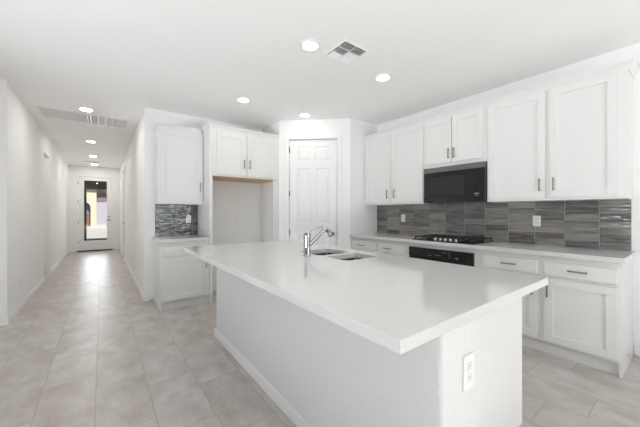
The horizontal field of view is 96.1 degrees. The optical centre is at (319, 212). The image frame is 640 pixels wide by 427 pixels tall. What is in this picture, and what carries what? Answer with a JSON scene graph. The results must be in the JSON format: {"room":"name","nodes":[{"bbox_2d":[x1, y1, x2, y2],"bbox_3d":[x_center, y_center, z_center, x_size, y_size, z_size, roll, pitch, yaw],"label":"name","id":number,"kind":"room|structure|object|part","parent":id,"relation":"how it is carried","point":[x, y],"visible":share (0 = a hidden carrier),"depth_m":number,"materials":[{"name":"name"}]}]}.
{"room":"kitchen","nodes":[
{"label":"kitchen","id":0,"kind":"room"},
{"bbox_2d":[0,79,9,317],"bbox_3d":[-4.517,-0.112,2.530,2.452,2.740,0.120,0,0,-37],"label":"wall","id":1,"kind":"structure","parent":0,"point":[4,84],"depth_m":3.21,"materials":[{"name":"white paint"}]},
{"bbox_2d":[0,317,8,325],"bbox_3d":[-4.471,1.216,2.481,2.466,0.085,0.014,0,0,-37],"label":"baseboard","id":2,"kind":"structure","parent":1,"relation":"attached to","point":[3,321],"depth_m":3.20,"materials":[{"name":"white wood"}]},
{"bbox_2d":[10,85,67,313],"bbox_3d":[-5.756,-0.112,6.099,0.120,2.740,7.066,0,0,-37],"label":"wall","id":3,"kind":"structure","parent":0,"point":[38,171],"depth_m":4.40,"materials":[{"name":"white paint"}]},
{"bbox_2d":[8,250,68,322],"bbox_3d":[-5.667,1.216,6.092,0.014,0.085,7.186,0,0,-37],"label":"baseboard","id":4,"kind":"structure","parent":3,"relation":"attached to","point":[25,300],"depth_m":4.20,"materials":[{"name":"white wood"}]},
{"bbox_2d":[68,165,119,249],"bbox_3d":[-7.348,-0.112,9.400,1.567,2.740,0.120,0,0,-37],"label":"wall","id":5,"kind":"structure","parent":0,"point":[73,170],"depth_m":9.18,"materials":[{"name":"white paint"}]},
{"bbox_2d":[69,247,118,252],"bbox_3d":[-7.308,1.216,9.347,1.299,0.085,0.014,0,0,-37],"label":"baseboard","id":6,"kind":"structure","parent":5,"relation":"attached to","point":[114,248],"depth_m":9.07,"materials":[{"name":"white wood"}]},
{"bbox_2d":[77,175,112,251],"bbox_3d":[-7.333,0.043,9.397,0.930,2.429,0.143,0,0,-37],"label":"door","id":7,"kind":"structure","parent":5,"relation":"in","point":[95,245],"depth_m":9.32,"materials":[{"name":"white wood"}]},
{"bbox_2d":[120,110,143,292],"bbox_3d":[-4.615,-0.112,6.989,0.120,2.740,7.024,0,0,-37],"label":"wall","id":8,"kind":"structure","parent":0,"point":[133,161],"depth_m":5.18,"materials":[{"name":"white paint"}]},
{"bbox_2d":[122,166,124,256],"bbox_3d":[-5.417,0.020,8.034,0.134,2.474,0.964,0,0,-37],"label":"door","id":9,"kind":"structure","parent":8,"relation":"in","point":[123,170],"depth_m":8.33,"materials":[{"name":"white wood"}]},
{"bbox_2d":[119,247,144,301],"bbox_3d":[-4.628,1.216,6.895,0.014,0.085,7.158,0,0,-37],"label":"baseboard","id":10,"kind":"structure","parent":8,"relation":"attached to","point":[126,262],"depth_m":5.07,"materials":[{"name":"white wood"}]},
{"bbox_2d":[144,107,261,299],"bbox_3d":[-1.790,-0.112,4.647,1.797,2.740,0.120,0,0,-37],"label":"wall","id":11,"kind":"structure","parent":0,"point":[243,200],"depth_m":4.66,"materials":[{"name":"white paint"}]},
{"bbox_2d":[145,294,152,301],"bbox_3d":[-2.424,1.216,4.083,0.106,0.085,0.014,0,0,-37],"label":"baseboard","id":12,"kind":"structure","parent":11,"relation":"attached to","point":[147,297],"depth_m":4.08,"materials":[{"name":"white wood"}]},
{"bbox_2d":[155,204,197,235],"bbox_3d":[-2.134,0.114,4.303,0.586,0.458,0.012,0,0,-37],"label":"backsplash","id":13,"kind":"structure","parent":11,"relation":"attached to","point":[170,220],"depth_m":4.28,"materials":[{"name":"grey tile"}]},
{"bbox_2d":[186,215,190,222],"bbox_3d":[-2.005,0.102,4.387,0.072,0.115,0.009,0,0,-37],"label":"wall outlet","id":14,"kind":"object","parent":13,"relation":"attached to","point":[188,217],"visible":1,"depth_m":4.38,"materials":[{"name":"white plastic"}]},
{"bbox_2d":[155,127,202,204],"bbox_3d":[-2.029,-0.634,4.162,0.590,1.036,0.364,0,0,-37],"label":"upper cabinet","id":15,"kind":"object","parent":11,"relation":"attached to","point":[178,154],"visible":1,"depth_m":4.04,"materials":[{"name":"white wood"}]},
{"bbox_2d":[213,128,278,183],"bbox_3d":[-1.253,-0.847,4.561,1.042,0.670,0.666,0,0,-37],"label":"upper cabinet","id":16,"kind":"object","parent":11,"relation":"attached to","point":[237,157],"visible":0.98,"depth_m":4.31,"materials":[{"name":"white wood"}]},
{"bbox_2d":[152,122,279,139],"bbox_3d":[-1.525,-1.192,4.367,1.709,0.092,0.646,0,0,-37],"label":"crown molding","id":17,"kind":"structure","parent":16,"relation":"attached to","point":[207,125],"depth_m":4.12,"materials":[{"name":"white wood"}]},
{"bbox_3d":[-1.284,-0.841,4.176,0.426,0.602,0.020,0,0,-37],"label":"door","id":18,"kind":"part","parent":16,"relation":"part of","materials":[{"name":"white wood"}]},
{"bbox_3d":[-0.917,-0.841,4.454,0.440,0.602,0.020,0,0,-37],"label":"door","id":19,"kind":"part","parent":16,"relation":"part of","materials":[{"name":"white wood"}]},
{"bbox_2d":[262,121,278,241],"bbox_3d":[-0.834,-0.112,4.972,0.120,2.740,0.756,0,0,-37],"label":"wall","id":20,"kind":"structure","parent":0,"point":[267,188],"depth_m":4.94,"materials":[{"name":"white paint"}]},
{"bbox_2d":[279,118,349,248],"bbox_3d":[-0.082,-0.112,4.645,1.137,2.740,0.120,0,0,5],"label":"wall","id":21,"kind":"structure","parent":0,"point":[311,126],"depth_m":4.57,"materials":[{"name":"white paint"}]},
{"bbox_2d":[285,134,340,246],"bbox_3d":[-0.108,0.013,4.622,0.895,2.488,0.171,0,0,5],"label":"door","id":22,"kind":"structure","parent":21,"relation":"in","point":[312,162],"depth_m":4.61,"materials":[{"name":"white wood"}]},
{"bbox_2d":[0,0,639,168],"bbox_3d":[-2.686,-1.542,3.918,7.448,0.120,14.490,0,0,-37],"label":"ceiling","id":23,"kind":"structure","parent":0,"point":[119,59],"depth_m":2.72,"materials":[{"name":"white paint"}]},
{"bbox_2d":[35,105,129,128],"bbox_3d":[-3.669,-1.474,4.529,1.087,0.016,0.590,0,0,-37],"label":"ceiling vent","id":24,"kind":"object","parent":23,"relation":"in","point":[48,112],"visible":1,"depth_m":4.48,"materials":[{"name":"white metal"}]},
{"bbox_2d":[78,107,94,111],"bbox_3d":[-3.368,-1.478,4.148,0.188,0.008,0.188,0,0,-37],"label":"recessed light","id":25,"kind":"object","parent":23,"relation":"in","point":[79,108],"visible":1,"depth_m":4.13,"materials":[{"name":"white plastic"}]},
{"bbox_2d":[236,97,250,102],"bbox_3d":[-1.010,-1.478,3.796,0.188,0.008,0.188,0,0,-37],"label":"recessed light","id":26,"kind":"object","parent":23,"relation":"in","point":[239,99],"visible":1,"depth_m":3.79,"materials":[{"name":"white plastic"}]},
{"bbox_2d":[299,113,310,116],"bbox_3d":[-0.229,-1.478,4.382,0.188,0.008,0.188,0,0,-37],"label":"recessed light","id":27,"kind":"object","parent":23,"relation":"in","point":[300,114],"visible":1,"depth_m":4.38,"materials":[{"name":"white plastic"}]},
{"bbox_2d":[299,39,320,51],"bbox_3d":[-0.088,-1.478,2.555,0.188,0.008,0.188,0,0,-37],"label":"recessed light","id":28,"kind":"object","parent":23,"relation":"in","point":[309,45],"visible":1,"depth_m":2.54,"materials":[{"name":"white plastic"}]},
{"bbox_2d":[324,39,369,64],"bbox_3d":[0.245,-1.471,2.669,0.304,0.021,0.304,0,0,-37],"label":"ceiling vent","id":29,"kind":"object","parent":23,"relation":"in","point":[346,52],"visible":1,"depth_m":2.65,"materials":[{"name":"white metal"}]},
{"bbox_2d":[374,73,391,81],"bbox_3d":[0.692,-1.478,3.163,0.188,0.008,0.188,0,0,-37],"label":"recessed light","id":30,"kind":"object","parent":23,"relation":"in","point":[383,77],"visible":1,"depth_m":3.15,"materials":[{"name":"white plastic"}]},
{"bbox_2d":[0,250,639,426],"bbox_3d":[-2.692,1.318,3.926,7.448,0.120,14.510,0,0,-37],"label":"floor","id":31,"kind":"structure","parent":0,"point":[86,349],"depth_m":2.23,"materials":[{"name":"tile"}]},
{"bbox_2d":[154,240,208,311],"bbox_3d":[-1.943,0.821,4.041,0.600,0.874,0.662,0,0,-37],"label":"base cabinet","id":32,"kind":"object","parent":31,"relation":"on","point":[181,279],"visible":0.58,"depth_m":3.79,"materials":[{"name":"white wood"}]},
{"bbox_2d":[152,234,209,242],"bbox_3d":[-1.953,0.364,4.038,0.617,0.040,0.653,0,0,-37],"label":"countertop","id":33,"kind":"structure","parent":32,"relation":"on","point":[176,238],"depth_m":3.88,"materials":[{"name":"stone"}]},
{"bbox_3d":[-1.770,0.494,3.813,0.550,0.117,0.020,0,0,-37],"label":"drawer","id":34,"kind":"part","parent":32,"relation":"part of","materials":[{"name":"white wood"}]},
{"bbox_3d":[-1.770,0.856,3.813,0.550,0.555,0.020,0,0,-37],"label":"door","id":35,"kind":"part","parent":32,"relation":"part of","materials":[{"name":"white wood"}]},
{"bbox_2d":[198,128,212,302],"bbox_3d":[-1.702,0.038,4.255,0.042,2.440,0.610,0,0,-37],"label":"panel","id":36,"kind":"object","parent":31,"relation":"on","point":[205,211],"visible":0.58,"depth_m":4.04,"materials":[{"name":"white wood"}]},
{"bbox_2d":[273,180,278,240],"bbox_3d":[-0.715,0.373,4.633,0.097,1.770,0.020,0,0,-37],"label":"strip","id":37,"kind":"object","parent":31,"relation":"on","point":[275,183],"visible":0.58,"depth_m":4.62,"materials":[{"name":"white wood"}]},
{"bbox_2d":[214,253,521,426],"bbox_3d":[0.052,0.821,2.229,0.960,0.874,2.466,0,0,-37],"label":"kitchen island","id":38,"kind":"object","parent":31,"relation":"on","point":[319,372],"visible":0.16,"depth_m":1.42,"materials":[{"name":"white paint"}]},
{"bbox_3d":[-0.212,1.216,2.030,0.298,0.085,2.466,0,0,-37],"label":"baseboard","id":39,"kind":"part","parent":38,"relation":"part of","materials":[{"name":"white wood"}]},
{"bbox_2d":[183,240,547,354],"bbox_3d":[-0.078,0.364,2.188,1.242,0.040,2.613,0,0,-37],"label":"island countertop","id":40,"kind":"structure","parent":38,"relation":"on","point":[400,304],"depth_m":1.35,"materials":[{"name":"stone"}]},
{"bbox_2d":[303,226,331,255],"bbox_3d":[-0.016,0.229,2.346,0.272,0.228,0.068,0,0,-32],"label":"faucet","id":41,"kind":"object","parent":40,"relation":"on","point":[307,236],"visible":1,"depth_m":2.29,"materials":[{"name":"silver metal"}]},
{"bbox_3d":[-0.030,0.208,2.338,0.166,0.141,0.033,0,0,-31],"label":"spout","id":42,"kind":"part","parent":41,"relation":"part of","materials":[{"name":"silver metal"}]},
{"bbox_2d":[315,253,362,259],"bbox_3d":[0.132,0.485,2.402,0.351,0.202,0.651,0,0,-37],"label":"sink","id":43,"kind":"object","parent":40,"relation":"in","point":[317,253],"visible":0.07,"depth_m":2.67,"materials":[{"name":"silver metal"}]},
{"bbox_3d":[0.041,0.485,2.522,0.351,0.202,0.348,0,0,-37],"label":"bowl","id":44,"kind":"part","parent":43,"relation":"part of","materials":[{"name":"silver metal"}]},
{"bbox_3d":[0.248,0.485,2.248,0.351,0.202,0.266,0,0,-37],"label":"bowl","id":45,"kind":"part","parent":43,"relation":"part of","materials":[{"name":"silver metal"}]},
{"bbox_2d":[463,352,473,391],"bbox_3d":[0.558,0.596,1.077,0.078,0.128,0.009,0,0,-37],"label":"wall outlet","id":46,"kind":"object","parent":38,"relation":"attached to","point":[468,360],"visible":1,"depth_m":1.07,"materials":[{"name":"white plastic"}]},
{"bbox_2d":[467,361,471,371],"bbox_3d":[0.560,0.575,1.075,0.034,0.030,0.003,0,0,-37],"label":"receptacle","id":47,"kind":"object","parent":46,"relation":"attached to","point":[469,363],"depth_m":1.07,"materials":[{"name":"white plastic"}]},
{"bbox_2d":[467,372,471,382],"bbox_3d":[0.560,0.617,1.075,0.034,0.030,0.003,0,0,-37],"label":"receptacle","id":48,"kind":"object","parent":46,"relation":"attached to","point":[469,374],"depth_m":1.07,"materials":[{"name":"white plastic"}]},
{"bbox_3d":[0.853,0.821,1.390,0.626,0.874,0.012,0,0,-37],"label":"panel","id":49,"kind":"part","parent":38,"relation":"part of","materials":[{"name":"white"}]},
{"bbox_2d":[351,237,407,256],"bbox_3d":[1.034,0.821,4.294,0.662,0.874,1.050,0,0,-37],"label":"base cabinet","id":50,"kind":"object","parent":31,"relation":"on","point":[372,245],"visible":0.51,"depth_m":4.05,"materials":[{"name":"white wood"}]},
{"bbox_3d":[0.656,0.494,4.319,0.020,0.117,0.515,0,0,-37],"label":"drawer","id":51,"kind":"part","parent":50,"relation":"part of","materials":[{"name":"white wood"}]},
{"bbox_3d":[0.960,0.494,3.919,0.020,0.117,0.430,0,0,-37],"label":"drawer","id":52,"kind":"part","parent":50,"relation":"part of","materials":[{"name":"white wood"}]},
{"bbox_2d":[349,233,635,263],"bbox_3d":[1.622,0.364,3.526,0.652,0.040,2.988,0,0,-37],"label":"countertop","id":53,"kind":"structure","parent":50,"relation":"on","point":[592,254],"depth_m":2.74,"materials":[{"name":"stone"}]},
{"bbox_2d":[413,234,494,244],"bbox_3d":[1.610,0.321,3.518,0.515,0.046,0.762,0,0,-37],"label":"cooktop","id":54,"kind":"object","parent":53,"relation":"in","point":[432,237],"visible":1,"depth_m":3.41,"materials":[{"name":"black glass"}]},
{"bbox_2d":[408,243,480,267],"bbox_3d":[1.645,0.821,3.532,0.606,0.874,0.902,0,0,-37],"label":"base cabinet","id":55,"kind":"object","parent":31,"relation":"on","point":[477,253],"visible":0.07,"depth_m":3.19,"materials":[{"name":"white"}]},
{"bbox_2d":[409,246,473,266],"bbox_3d":[1.597,0.783,3.520,0.659,0.699,0.797,0,0,-37],"label":"wall oven","id":56,"kind":"object","parent":55,"relation":"in","point":[447,256],"visible":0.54,"depth_m":3.31,"materials":[{"name":"black metal"}]},
{"bbox_3d":[1.384,0.843,3.359,0.024,0.574,0.797,0,0,-37],"label":"door","id":57,"kind":"part","parent":56,"relation":"part of","materials":[{"name":"black glass"}]},
{"bbox_2d":[481,250,541,350],"bbox_3d":[2.048,0.821,2.955,0.662,0.874,0.502,0,0,-37],"label":"base cabinet","id":58,"kind":"object","parent":31,"relation":"on","point":[527,264],"visible":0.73,"depth_m":2.67,"materials":[{"name":"white wood"}]},
{"bbox_3d":[1.823,0.494,2.778,0.020,0.117,0.454,0,0,-37],"label":"drawer","id":59,"kind":"part","parent":58,"relation":"part of","materials":[{"name":"white wood"}]},
{"bbox_3d":[1.823,0.856,2.778,0.020,0.555,0.454,0,0,-37],"label":"door","id":60,"kind":"part","parent":58,"relation":"part of","materials":[{"name":"white wood"}]},
{"bbox_2d":[540,256,632,377],"bbox_3d":[2.354,0.821,2.550,0.662,0.874,0.511,0,0,-37],"label":"base cabinet","id":61,"kind":"object","parent":31,"relation":"on","point":[586,306],"visible":0.88,"depth_m":2.35,"materials":[{"name":"white wood"}]},
{"bbox_3d":[2.108,0.490,2.356,0.035,0.012,0.125,0,0,-37],"label":"handle","id":62,"kind":"part","parent":61,"relation":"part of","materials":[{"name":"silver metal"}]},
{"bbox_3d":[2.129,0.494,2.374,0.020,0.117,0.454,0,0,-37],"label":"drawer","id":63,"kind":"part","parent":61,"relation":"part of","materials":[{"name":"white wood"}]},
{"bbox_3d":[2.129,0.856,2.374,0.020,0.555,0.454,0,0,-37],"label":"door","id":64,"kind":"part","parent":61,"relation":"part of","materials":[{"name":"white wood"}]},
{"bbox_2d":[350,118,376,248],"bbox_3d":[0.693,-0.112,4.774,0.628,2.740,0.120,0,0,-37],"label":"wall","id":65,"kind":"structure","parent":0,"point":[363,218],"depth_m":4.66,"materials":[{"name":"white paint"}]},
{"bbox_2d":[377,43,639,354],"bbox_3d":[2.690,-0.112,2.756,0.120,2.740,5.748,0,0,-37],"label":"wall","id":66,"kind":"structure","parent":0,"point":[633,51],"depth_m":2.60,"materials":[{"name":"white paint"}]},
{"bbox_2d":[365,124,425,205],"bbox_3d":[1.169,-0.649,4.362,0.364,1.066,1.106,0,0,-37],"label":"upper cabinet","id":67,"kind":"object","parent":66,"relation":"attached to","point":[394,162],"visible":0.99,"depth_m":4.21,"materials":[{"name":"white wood"}]},
{"bbox_3d":[0.895,-0.658,4.497,0.020,1.032,0.500,0,0,-37],"label":"door","id":68,"kind":"part","parent":67,"relation":"part of","materials":[{"name":"white wood"}]},
{"bbox_3d":[1.230,-0.658,4.054,0.020,1.032,0.500,0,0,-37],"label":"door","id":69,"kind":"part","parent":67,"relation":"part of","materials":[{"name":"white wood"}]},
{"bbox_2d":[425,107,486,168],"bbox_3d":[1.738,-0.878,3.610,0.364,0.608,0.778,0,0,-37],"label":"upper cabinet","id":70,"kind":"object","parent":66,"relation":"attached to","point":[461,138],"visible":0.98,"depth_m":3.48,"materials":[{"name":"white wood"}]},
{"bbox_3d":[1.513,-0.896,3.680,0.020,0.555,0.350,0,0,-37],"label":"door","id":71,"kind":"part","parent":70,"relation":"part of","materials":[{"name":"white wood"}]},
{"bbox_2d":[424,161,493,203],"bbox_3d":[1.743,-0.342,3.610,0.358,0.457,0.760,0,0,-37],"label":"microwave","id":72,"kind":"object","parent":70,"relation":"attached to","point":[461,183],"visible":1,"depth_m":3.45,"materials":[{"name":"black metal"}]},
{"bbox_3d":[1.614,-0.536,3.512,0.036,0.068,0.760,0,0,-37],"label":"trim","id":73,"kind":"part","parent":72,"relation":"part of","materials":[{"name":"silver metal"}]},
{"bbox_3d":[1.732,-0.896,3.390,0.020,0.555,0.349,0,0,-37],"label":"door","id":74,"kind":"part","parent":70,"relation":"part of","materials":[{"name":"white wood"}]},
{"bbox_2d":[363,58,638,140],"bbox_3d":[1.750,-1.207,3.612,0.344,0.062,3.002,0,0,-37],"label":"crown molding","id":75,"kind":"structure","parent":66,"relation":"attached to","point":[630,64],"depth_m":2.90,"materials":[{"name":"white wood"}]},
{"bbox_2d":[377,199,631,250],"bbox_3d":[1.868,0.114,3.730,0.012,0.458,2.960,0,0,-37],"label":"backsplash","id":76,"kind":"structure","parent":66,"relation":"attached to","point":[599,224],"depth_m":3.19,"materials":[{"name":"grey tile"}]},
{"bbox_2d":[401,214,404,221],"bbox_3d":[1.293,0.090,4.472,0.009,0.115,0.072,0,0,-37],"label":"wall outlet","id":77,"kind":"object","parent":76,"relation":"attached to","point":[402,215],"visible":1,"depth_m":4.47,"materials":[{"name":"white plastic"}]},
{"bbox_2d":[533,216,540,225],"bbox_3d":[2.333,0.092,3.098,0.009,0.115,0.072,0,0,-37],"label":"wall outlet","id":78,"kind":"object","parent":76,"relation":"attached to","point":[536,219],"visible":1,"depth_m":3.09,"materials":[{"name":"white plastic"}]},
{"bbox_2d":[487,69,632,202],"bbox_3d":[2.300,-0.649,2.868,0.364,1.066,1.083,0,0,-37],"label":"upper cabinet","id":79,"kind":"object","parent":66,"relation":"attached to","point":[571,142],"visible":1,"depth_m":2.67,"materials":[{"name":"white wood"}]},
{"bbox_3d":[2.030,-0.658,2.997,0.020,1.032,0.515,0,0,-37],"label":"door","id":80,"kind":"part","parent":79,"relation":"part of","materials":[{"name":"white wood"}]},
{"bbox_3d":[2.344,-0.658,2.582,0.020,1.032,0.460,0,0,-37],"label":"door","id":81,"kind":"part","parent":79,"relation":"part of","materials":[{"name":"white wood"}]},
{"bbox_2d":[634,346,639,356],"bbox_3d":[3.571,1.216,1.482,0.014,0.085,2.652,0,0,-37],"label":"baseboard","id":82,"kind":"structure","parent":66,"relation":"attached to","point":[636,348],"depth_m":2.52,"materials":[{"name":"white wood"}]},
{"label":"outside","id":83,"kind":"structure","parent":0,"visible":0},
{"bbox_2d":[87,226,106,240],"bbox_3d":[-21.732,1.348,28.706,28.000,0.100,47.990,0,0,-37],"label":"ground","id":84,"kind":"structure","parent":83,"point":[93,232],"depth_m":17.66,"materials":[{"name":"concrete"}]},
{"bbox_2d":[84,189,86,240],"bbox_3d":[-9.528,0.178,11.670,0.095,2.240,0.130,0,0,-37],"label":"porch post","id":85,"kind":"object","parent":84,"relation":"on","point":[85,190],"visible":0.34,"depth_m":11.63,"materials":[{"name":"grey"}]},
{"bbox_2d":[87,189,106,225],"bbox_3d":[-22.262,-0.602,29.240,9.000,3.800,6.500,0,0,-37],"label":"neighbor house","id":86,"kind":"structure","parent":84,"relation":"on","point":[96,199],"depth_m":27.07,"materials":[{"name":"beige paint"}]},
{"bbox_3d":[-19.601,0.138,28.526,4.019,2.320,0.150,0,0,-37],"label":"garage door","id":87,"kind":"part","parent":86,"relation":"part of","materials":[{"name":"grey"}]},
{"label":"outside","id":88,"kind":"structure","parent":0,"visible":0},
{"bbox_2d":[84,180,106,189],"bbox_3d":[-8.219,-1.212,10.856,4.400,0.540,3.248,0,0,-37],"label":"porch roof","id":89,"kind":"structure","parent":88,"point":[90,185],"depth_m":11.84,"materials":[{"name":"grey"}]}
]}

